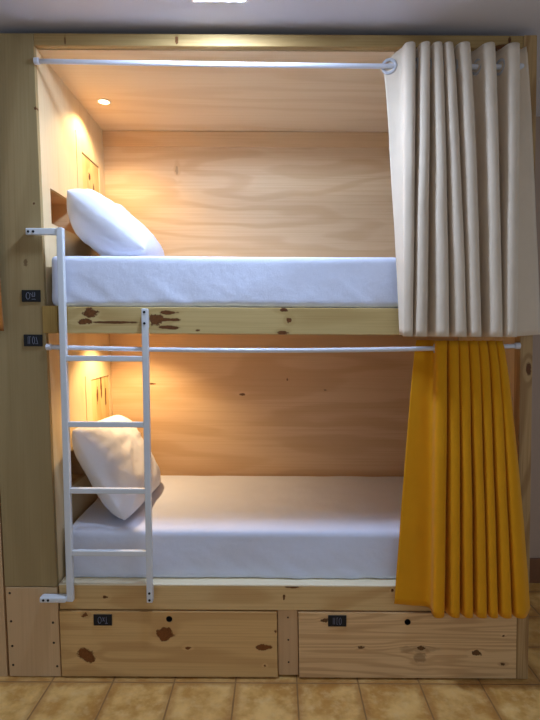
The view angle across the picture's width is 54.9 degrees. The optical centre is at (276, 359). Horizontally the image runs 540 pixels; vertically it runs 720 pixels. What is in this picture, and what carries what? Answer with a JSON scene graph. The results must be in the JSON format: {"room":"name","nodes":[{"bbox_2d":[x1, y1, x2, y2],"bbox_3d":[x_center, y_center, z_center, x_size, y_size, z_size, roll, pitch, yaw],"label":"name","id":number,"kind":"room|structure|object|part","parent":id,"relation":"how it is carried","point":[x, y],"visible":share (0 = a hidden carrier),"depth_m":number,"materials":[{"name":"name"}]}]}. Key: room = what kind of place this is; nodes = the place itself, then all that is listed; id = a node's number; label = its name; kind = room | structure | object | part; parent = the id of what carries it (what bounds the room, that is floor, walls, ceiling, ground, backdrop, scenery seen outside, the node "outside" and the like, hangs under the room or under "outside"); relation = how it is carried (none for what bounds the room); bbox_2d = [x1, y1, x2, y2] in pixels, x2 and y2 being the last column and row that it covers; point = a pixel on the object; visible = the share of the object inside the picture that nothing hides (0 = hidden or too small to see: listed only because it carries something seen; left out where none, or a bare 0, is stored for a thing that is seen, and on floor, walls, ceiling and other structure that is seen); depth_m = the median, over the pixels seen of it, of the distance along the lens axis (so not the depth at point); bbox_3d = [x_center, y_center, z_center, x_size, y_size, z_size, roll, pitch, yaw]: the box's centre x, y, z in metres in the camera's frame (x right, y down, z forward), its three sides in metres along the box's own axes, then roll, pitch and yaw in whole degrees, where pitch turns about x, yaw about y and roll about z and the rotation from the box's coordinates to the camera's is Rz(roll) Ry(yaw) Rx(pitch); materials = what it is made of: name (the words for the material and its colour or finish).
{"room":"dormitory","nodes":[
{"label":"dormitory","id":0,"kind":"room"},
{"bbox_2d":[0,583,539,719],"bbox_3d":[-0.008,1.472,1.159,6.000,0.050,4.200,0,4,0],"label":"floor","id":1,"kind":"structure","parent":0,"point":[282,697],"depth_m":2.14,"materials":[{"name":"tile"}]},
{"bbox_2d":[0,495,9,676],"bbox_3d":[-1.394,0.027,2.184,0.462,2.694,0.022,0,4,0],"label":"panel","id":2,"kind":"object","parent":1,"relation":"on","point":[4,650],"visible":1,"depth_m":2.24,"materials":[{"name":"brown wood"}]},
{"bbox_2d":[0,33,536,678],"bbox_3d":[-0.058,0.009,2.592,2.305,2.695,0.856,0,4,0],"label":"bunk bed","id":3,"kind":"object","parent":1,"relation":"on","point":[211,161],"visible":0.73,"depth_m":2.31,"materials":[{"name":"brown wood"}]},
{"bbox_2d":[0,280,3,330],"bbox_3d":[-1.357,-0.679,2.080,0.481,1.122,0.064,0,4,0],"label":"curtain","id":4,"kind":"object","parent":3,"relation":"hanging from","point":[1,310],"visible":1,"depth_m":2.12,"materials":[{"name":"orange fabric"}]},
{"bbox_3d":[-1.074,-0.172,2.172,0.271,2.291,0.022,0,3,0],"label":"panel","id":5,"kind":"part","parent":3,"relation":"part of","materials":[{"name":"brown wood"}]},
{"bbox_2d":[22,290,40,301],"bbox_3d":[-1.018,-0.265,2.152,0.078,0.049,0.006,0,4,0],"label":"number plate","id":6,"kind":"object","parent":3,"relation":"attached to","point":[27,295],"visible":1,"depth_m":2.15,"materials":[{"name":"black plastic"}]},
{"bbox_2d":[24,334,42,345],"bbox_3d":[-1.015,-0.082,2.163,0.078,0.049,0.006,0,4,0],"label":"number plate","id":7,"kind":"object","parent":3,"relation":"attached to","point":[29,339],"visible":1,"depth_m":2.16,"materials":[{"name":"black plastic"}]},
{"bbox_3d":[-1.050,1.173,2.252,0.231,0.397,0.022,0,3,0],"label":"panel","id":8,"kind":"part","parent":3,"relation":"part of","materials":[{"name":"brown wood"}]},
{"bbox_2d":[26,228,153,602],"bbox_3d":[-0.776,0.245,2.163,0.505,1.568,0.045,0,4,0],"label":"ladder","id":9,"kind":"object","parent":3,"relation":"attached to","point":[145,424],"visible":1,"depth_m":2.16,"materials":[{"name":"white paint"}]},
{"bbox_3d":[-0.959,-0.523,2.120,0.127,0.027,0.017,0,3,0],"label":"arm","id":10,"kind":"part","parent":9,"relation":"part of","materials":[{"name":"white paint"}]},
{"bbox_3d":[-0.947,1.012,2.209,0.111,0.024,0.039,0,3,0],"label":"arm","id":11,"kind":"part","parent":9,"relation":"part of","materials":[{"name":"white paint"}]},
{"bbox_3d":[-0.881,0.244,2.167,0.038,1.566,0.025,0,3,0],"label":"rail","id":12,"kind":"part","parent":9,"relation":"part of","materials":[{"name":"white paint"}]},
{"bbox_3d":[-0.542,0.409,2.177,0.035,1.242,0.025,0,3,0],"label":"rail","id":13,"kind":"part","parent":9,"relation":"part of","materials":[{"name":"white paint"}]},
{"bbox_2d":[93,614,111,625],"bbox_3d":[-0.747,1.114,2.228,0.079,0.049,0.006,0,4,0],"label":"number plate","id":14,"kind":"object","parent":3,"relation":"attached to","point":[99,619],"visible":1,"depth_m":2.23,"materials":[{"name":"black plastic"}]},
{"bbox_2d":[97,99,110,104],"bbox_3d":[-0.855,-1.276,2.569,0.066,0.005,0.066,0,4,0],"label":"recessed light","id":15,"kind":"object","parent":3,"relation":"attached to","point":[101,101],"visible":1,"depth_m":2.56,"materials":[{"name":"white"}]},
{"bbox_3d":[-0.465,1.224,2.250,0.938,0.288,0.024,0,3,0],"label":"drawer","id":16,"kind":"part","parent":3,"relation":"part of","materials":[{"name":"brown wood"}]},
{"bbox_2d":[52,256,397,307],"bbox_3d":[0.032,-0.349,2.565,1.958,0.217,0.814,0,4,0],"label":"mattress","id":17,"kind":"object","parent":3,"relation":"on","point":[91,281],"visible":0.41,"depth_m":2.16,"materials":[{"name":"white fabric"}]},
{"bbox_2d":[67,189,163,255],"bbox_3d":[-0.767,-0.623,2.554,0.399,0.309,0.639,0,4,0],"label":"pillow","id":18,"kind":"object","parent":17,"relation":"on","point":[102,224],"visible":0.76,"depth_m":2.27,"materials":[{"name":"white fabric"}]},
{"bbox_3d":[0.050,-0.163,2.179,1.923,0.111,0.035,0,3,0],"label":"bed rail","id":19,"kind":"part","parent":3,"relation":"part of","materials":[{"name":"brown wood"}]},
{"bbox_2d":[73,475,402,578],"bbox_3d":[0.050,0.819,2.654,1.960,0.253,0.779,0,4,0],"label":"mattress","id":20,"kind":"object","parent":3,"relation":"on","point":[296,527],"visible":0.62,"depth_m":2.28,"materials":[{"name":"white fabric"}]},
{"bbox_2d":[72,415,160,519],"bbox_3d":[-0.780,0.493,2.602,0.321,0.413,0.656,0,4,0],"label":"pillow","id":21,"kind":"object","parent":20,"relation":"on","point":[108,456],"visible":0.79,"depth_m":2.34,"materials":[{"name":"white fabric"}]},
{"bbox_3d":[0.047,1.022,2.268,1.966,0.106,0.071,0,3,0],"label":"bed rail","id":22,"kind":"part","parent":3,"relation":"part of","materials":[{"name":"brown wood"}]},
{"bbox_3d":[0.028,-0.777,2.964,2.057,1.100,0.018,0,3,0],"label":"panel","id":23,"kind":"part","parent":3,"relation":"part of","materials":[{"name":"brown wood"}]},
{"bbox_3d":[0.049,0.551,3.045,2.066,1.558,0.018,0,3,0],"label":"panel","id":24,"kind":"part","parent":3,"relation":"part of","materials":[{"name":"brown wood"}]},
{"bbox_2d":[33,57,523,69],"bbox_3d":[0.008,-1.194,2.098,1.971,0.040,0.027,0,4,0],"label":"curtain rod","id":25,"kind":"object","parent":3,"relation":"attached to","point":[37,61],"visible":0.81,"depth_m":2.09,"materials":[{"name":"silver metal"}]},
{"bbox_2d":[33,57,39,64],"bbox_3d":[-0.968,-1.205,2.098,0.020,0.027,0.027,0,3,0],"label":"socket","id":26,"kind":"object","parent":25,"relation":"attached to","point":[36,60],"depth_m":2.09,"materials":[{"name":"silver metal"}]},
{"bbox_2d":[381,41,539,336],"bbox_3d":[0.752,-0.673,2.093,0.670,1.157,0.150,0,4,0],"label":"curtain","id":27,"kind":"object","parent":25,"relation":"hanging from","point":[461,137],"visible":0.99,"depth_m":2.06,"materials":[{"name":"beige fabric"}]},
{"bbox_3d":[0.006,-1.287,2.107,1.973,0.048,0.030,0,3,0],"label":"rail","id":28,"kind":"part","parent":3,"relation":"part of","materials":[{"name":"brown wood"}]},
{"bbox_2d":[45,343,520,352],"bbox_3d":[0.026,-0.053,2.168,1.971,0.049,0.027,0,4,0],"label":"curtain rod","id":29,"kind":"object","parent":3,"relation":"attached to","point":[515,345],"visible":0.86,"depth_m":2.16,"materials":[{"name":"silver metal"}]},
{"bbox_2d":[45,344,51,349],"bbox_3d":[-0.950,-0.054,2.168,0.020,0.027,0.027,0,3,0],"label":"socket","id":30,"kind":"object","parent":29,"relation":"attached to","point":[48,346],"depth_m":2.16,"materials":[{"name":"silver metal"}]},
{"bbox_2d":[394,340,529,618],"bbox_3d":[0.786,0.491,2.170,0.573,1.143,0.126,0,4,0],"label":"curtain","id":31,"kind":"object","parent":29,"relation":"hanging from","point":[462,546],"visible":1,"depth_m":2.14,"materials":[{"name":"yellow fabric"}]},
{"bbox_2d":[514,343,520,348],"bbox_3d":[1.001,-0.059,2.167,0.020,0.027,0.027,0,3,0],"label":"socket","id":32,"kind":"object","parent":29,"relation":"attached to","point":[516,345],"depth_m":2.16,"materials":[{"name":"silver metal"}]},
{"bbox_2d":[328,615,346,626],"bbox_3d":[0.258,1.118,2.228,0.079,0.049,0.006,0,4,0],"label":"number plate","id":33,"kind":"object","parent":3,"relation":"attached to","point":[333,620],"visible":1,"depth_m":2.23,"materials":[{"name":"black plastic"}]},
{"bbox_3d":[0.562,1.229,2.250,0.942,0.288,0.024,0,3,0],"label":"drawer","id":34,"kind":"part","parent":3,"relation":"part of","materials":[{"name":"brown wood"}]},
{"bbox_3d":[1.040,0.037,2.196,0.109,2.691,0.054,0,3,0],"label":"post","id":35,"kind":"part","parent":3,"relation":"part of","materials":[{"name":"brown wood"}]},
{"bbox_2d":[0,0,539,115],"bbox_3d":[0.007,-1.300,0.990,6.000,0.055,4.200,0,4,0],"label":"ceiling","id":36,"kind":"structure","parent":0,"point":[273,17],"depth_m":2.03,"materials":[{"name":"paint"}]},
{"bbox_2d":[191,0,246,2],"bbox_3d":[-0.211,-1.317,1.815,0.204,0.014,0.204,0,4,0],"label":"recessed light","id":37,"kind":"object","parent":36,"relation":"in","point":[193,1],"visible":1,"depth_m":1.91,"materials":[{"name":"white"}]},
{"bbox_2d":[194,0,244,0],"bbox_3d":[-0.211,-1.318,1.815,0.186,0.012,0.186,0,3,0],"label":"diffuser","id":38,"kind":"object","parent":37,"relation":"attached to","point":[194,0],"depth_m":1.91,"materials":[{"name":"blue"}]},
{"bbox_2d":[530,116,539,557],"bbox_3d":[0.000,-0.036,3.081,6.000,2.725,0.080,0,4,0],"label":"wall","id":39,"kind":"structure","parent":0,"point":[535,428],"depth_m":3.06,"materials":[{"name":"paint"}]},
{"bbox_2d":[529,558,539,582],"bbox_3d":[2.043,1.263,3.112,1.900,0.150,0.014,0,4,0],"label":"baseboard","id":40,"kind":"structure","parent":39,"relation":"attached to","point":[534,569],"depth_m":3.11,"materials":[{"name":"ceramic"}]}
]}

